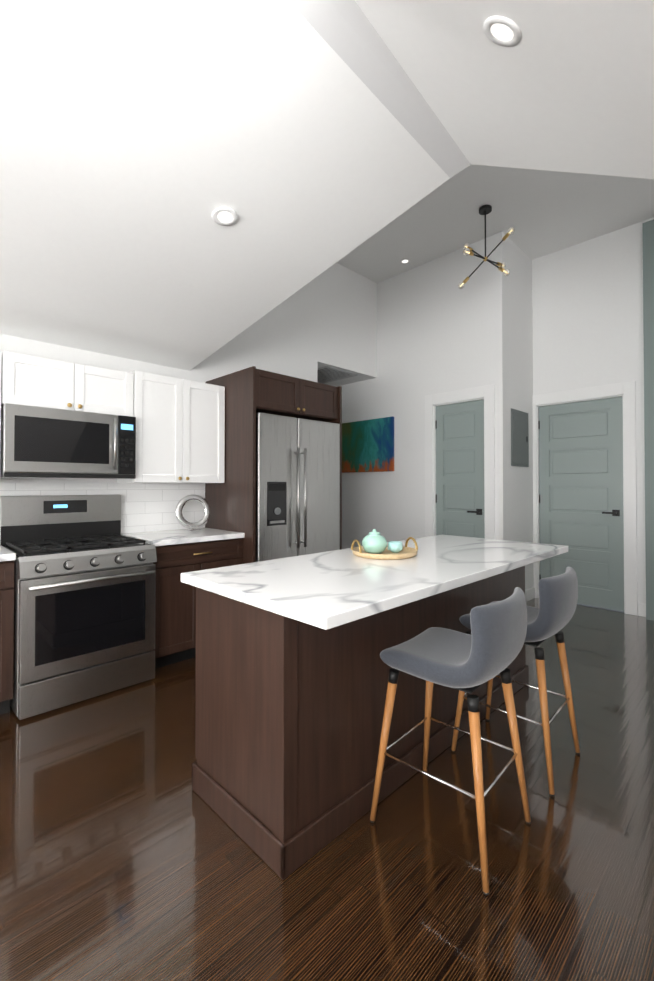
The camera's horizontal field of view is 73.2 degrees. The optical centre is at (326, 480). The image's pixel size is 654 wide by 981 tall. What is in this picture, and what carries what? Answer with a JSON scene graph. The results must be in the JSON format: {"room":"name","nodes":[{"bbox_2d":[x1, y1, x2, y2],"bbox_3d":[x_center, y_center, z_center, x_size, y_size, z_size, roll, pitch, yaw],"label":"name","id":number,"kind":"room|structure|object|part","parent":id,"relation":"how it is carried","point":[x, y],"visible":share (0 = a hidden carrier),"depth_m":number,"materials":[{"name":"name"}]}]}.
{"room":"kitchen","nodes":[
{"label":"kitchen","id":0,"kind":"room"},
{"bbox_2d":[0,598,653,980],"bbox_3d":[-0.516,1.413,2.481,8.350,0.100,7.700,1,-1,-45],"label":"floor","id":1,"kind":"structure","parent":0,"point":[128,852],"depth_m":1.57,"materials":[{"name":"brown wood"}]},
{"bbox_2d":[0,560,13,714],"bbox_3d":[-2.369,0.910,2.389,1.018,0.903,0.662,1,-1,-45],"label":"base cabinet","id":2,"kind":"object","parent":1,"relation":"on","point":[6,624],"visible":1,"depth_m":2.51,"materials":[{"name":"brown wood"}]},
{"bbox_2d":[0,545,15,561],"bbox_3d":[-2.371,0.437,2.397,1.019,0.040,0.642,1,-1,-45],"label":"countertop","id":3,"kind":"structure","parent":2,"relation":"on","point":[6,554],"depth_m":2.52,"materials":[{"name":"stone"}]},
{"bbox_2d":[0,495,156,719],"bbox_3d":[-1.678,0.738,2.978,0.780,1.262,0.784,1,-1,-45],"label":"range","id":4,"kind":"object","parent":1,"relation":"on","point":[84,598],"visible":1,"depth_m":2.77,"materials":[{"name":"silver metal"}]},
{"bbox_2d":[153,538,242,668],"bbox_3d":[-1.172,0.925,3.574,0.764,0.903,0.662,1,-1,-45],"label":"base cabinet","id":5,"kind":"object","parent":1,"relation":"on","point":[175,619],"visible":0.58,"depth_m":3.26,"materials":[{"name":"brown wood"}]},
{"bbox_2d":[121,528,244,545],"bbox_3d":[-1.173,0.452,3.582,0.766,0.040,0.642,1,-1,-45],"label":"countertop","id":6,"kind":"structure","parent":5,"relation":"on","point":[169,537],"depth_m":3.43,"materials":[{"name":"stone"}]},
{"bbox_2d":[175,494,210,530],"bbox_3d":[-1.150,0.278,3.796,0.287,0.311,0.102,1,-1,-45],"label":"ring sculpture","id":7,"kind":"object","parent":6,"relation":"on","point":[190,526],"visible":1,"depth_m":3.78,"materials":[{"name":"silver metal"}]},
{"bbox_2d":[205,366,341,563],"bbox_3d":[-0.492,0.234,4.184,1.042,2.300,0.763,1,-1,-45],"label":"tall cabinet","id":8,"kind":"object","parent":1,"relation":"on","point":[251,392],"visible":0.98,"depth_m":3.77,"materials":[{"name":"brown wood"}]},
{"bbox_2d":[255,412,339,561],"bbox_3d":[-0.454,0.416,4.144,0.960,1.935,0.822,1,-1,-45],"label":"refrigerator","id":9,"kind":"object","parent":1,"relation":"on","point":[297,505],"visible":0.5,"depth_m":3.83,"materials":[{"name":"grey metal"}]},
{"bbox_2d":[192,559,543,879],"bbox_3d":[0.421,0.910,2.428,2.132,0.903,0.743,1,-1,-45],"label":"kitchen island","id":10,"kind":"object","parent":1,"relation":"on","point":[292,671],"depth_m":1.73,"materials":[{"name":"wood"}]},
{"bbox_2d":[181,535,567,630],"bbox_3d":[0.455,0.437,2.400,2.200,0.039,0.920,1,-1,-45],"label":"island countertop","id":11,"kind":"structure","parent":10,"relation":"on","point":[324,591],"depth_m":1.88,"materials":[{"name":"white stone"}]},
{"bbox_2d":[351,537,417,559],"bbox_3d":[0.321,0.370,2.465,0.374,0.093,0.364,1,-1,-45],"label":"tray","id":12,"kind":"object","parent":11,"relation":"on","point":[405,552],"visible":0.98,"depth_m":2.37,"materials":[{"name":"beige wicker"}]},
{"bbox_2d":[362,529,386,553],"bbox_3d":[0.265,0.338,2.459,0.142,0.133,0.142,1,-1,-45],"label":"teapot","id":13,"kind":"object","parent":12,"relation":"on","point":[374,542],"visible":0.98,"depth_m":2.41,"materials":[{"name":"green ceramic"}]},
{"bbox_2d":[388,541,402,552],"bbox_3d":[0.385,0.376,2.486,0.086,0.058,0.086,1,-1,-45],"label":"tea cup","id":14,"kind":"object","parent":12,"relation":"on","point":[395,546],"visible":1,"depth_m":2.46,"materials":[{"name":"teal ceramic"}]},
{"bbox_2d":[370,587,530,894],"bbox_3d":[0.498,0.890,1.741,0.507,0.926,0.437,-1,-1,42],"label":"stool","id":15,"kind":"object","parent":1,"relation":"on","point":[489,648],"visible":1,"depth_m":1.60,"materials":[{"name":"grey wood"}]},
{"bbox_3d":[0.508,0.592,1.735,0.481,0.342,0.448,-1,-1,42],"label":"seat","id":16,"kind":"part","parent":15,"relation":"part of","materials":[{"name":"plastic"}]},
{"bbox_2d":[451,567,579,796],"bbox_3d":[0.950,0.896,2.196,0.507,0.926,0.437,-1,-1,43],"label":"stool","id":17,"kind":"object","parent":1,"relation":"on","point":[552,614],"visible":0.62,"depth_m":1.97,"materials":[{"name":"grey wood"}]},
{"bbox_3d":[0.961,0.598,2.190,0.481,0.342,0.448,-1,-1,43],"label":"seat","id":18,"kind":"part","parent":17,"relation":"part of","materials":[{"name":"plastic"}]},
{"bbox_2d":[0,0,653,620],"bbox_3d":[-0.527,-0.712,2.497,8.380,4.150,7.700,1,-1,-45],"label":"wall","id":19,"kind":"structure","parent":0,"point":[200,190],"depth_m":2.30,"materials":[{"name":"paint"}]},
{"bbox_2d":[0,351,3,464],"bbox_3d":[-2.491,-0.395,2.507,0.988,0.804,0.346,1,-1,-45],"label":"upper cabinet","id":20,"kind":"object","parent":19,"relation":"attached to","point":[2,353],"depth_m":2.74,"materials":[{"name":"white wood"}]},
{"bbox_2d":[4,351,135,416],"bbox_3d":[-1.853,-0.638,3.142,0.800,0.333,0.346,1,-1,-45],"label":"upper cabinet","id":21,"kind":"object","parent":19,"relation":"attached to","point":[29,380],"depth_m":2.99,"materials":[{"name":"white wood"}]},
{"bbox_2d":[0,403,135,478],"bbox_3d":[-1.815,-0.241,3.093,0.788,0.453,0.460,1,-1,-45],"label":"microwave","id":22,"kind":"object","parent":21,"relation":"attached to","point":[44,442],"visible":1,"depth_m":2.92,"materials":[{"name":"silver metal"}]},
{"bbox_2d":[0,483,204,533],"bbox_3d":[-2.048,0.545,3.177,2.577,1.052,0.010,1,-1,-45],"label":"tile backsplash","id":23,"kind":"structure","parent":19,"relation":"attached to","point":[147,507],"depth_m":3.67,"materials":[{"name":"white tile"}]},
{"bbox_2d":[117,371,224,482],"bbox_3d":[-1.289,-0.400,3.697,0.778,0.844,0.346,1,-1,-45],"label":"upper cabinet","id":24,"kind":"object","parent":19,"relation":"attached to","point":[180,430],"depth_m":3.54,"materials":[{"name":"white wood"}]},
{"bbox_2d":[342,416,393,472],"bbox_3d":[0.427,-0.464,6.109,0.034,0.705,1.225,1,-1,-45],"label":"picture","id":25,"kind":"object","parent":19,"relation":"attached to","point":[367,445],"visible":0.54,"depth_m":5.95,"materials":[{"name":"fabric"}]},
{"bbox_2d":[435,399,484,537],"bbox_3d":[1.515,0.248,5.055,0.102,2.278,0.621,1,-1,-45],"label":"door","id":26,"kind":"structure","parent":19,"relation":"in","point":[459,427],"depth_m":5.06,"materials":[{"name":"grey wood"}]},
{"bbox_2d":[458,205,514,288],"bbox_3d":[1.550,-2.289,4.313,0.676,0.749,0.530,1,-1,-45],"label":"pendant light","id":27,"kind":"object","parent":19,"relation":"hanging from","point":[484,210],"visible":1,"depth_m":4.29,"materials":[{"name":"black metal"}]},
{"bbox_2d":[511,408,528,466],"bbox_3d":[2.185,-0.471,4.978,0.470,0.630,0.023,1,-1,-45],"label":"electrical panel","id":28,"kind":"object","parent":19,"relation":"attached to","point":[519,441],"visible":0.98,"depth_m":4.95,"materials":[{"name":"grey metal"}]},
{"bbox_2d":[538,397,623,611],"bbox_3d":[2.821,0.252,4.944,0.102,2.268,0.856,1,-1,-45],"label":"door","id":29,"kind":"structure","parent":19,"relation":"in","point":[581,480],"depth_m":4.91,"materials":[{"name":"grey wood"}]}
]}

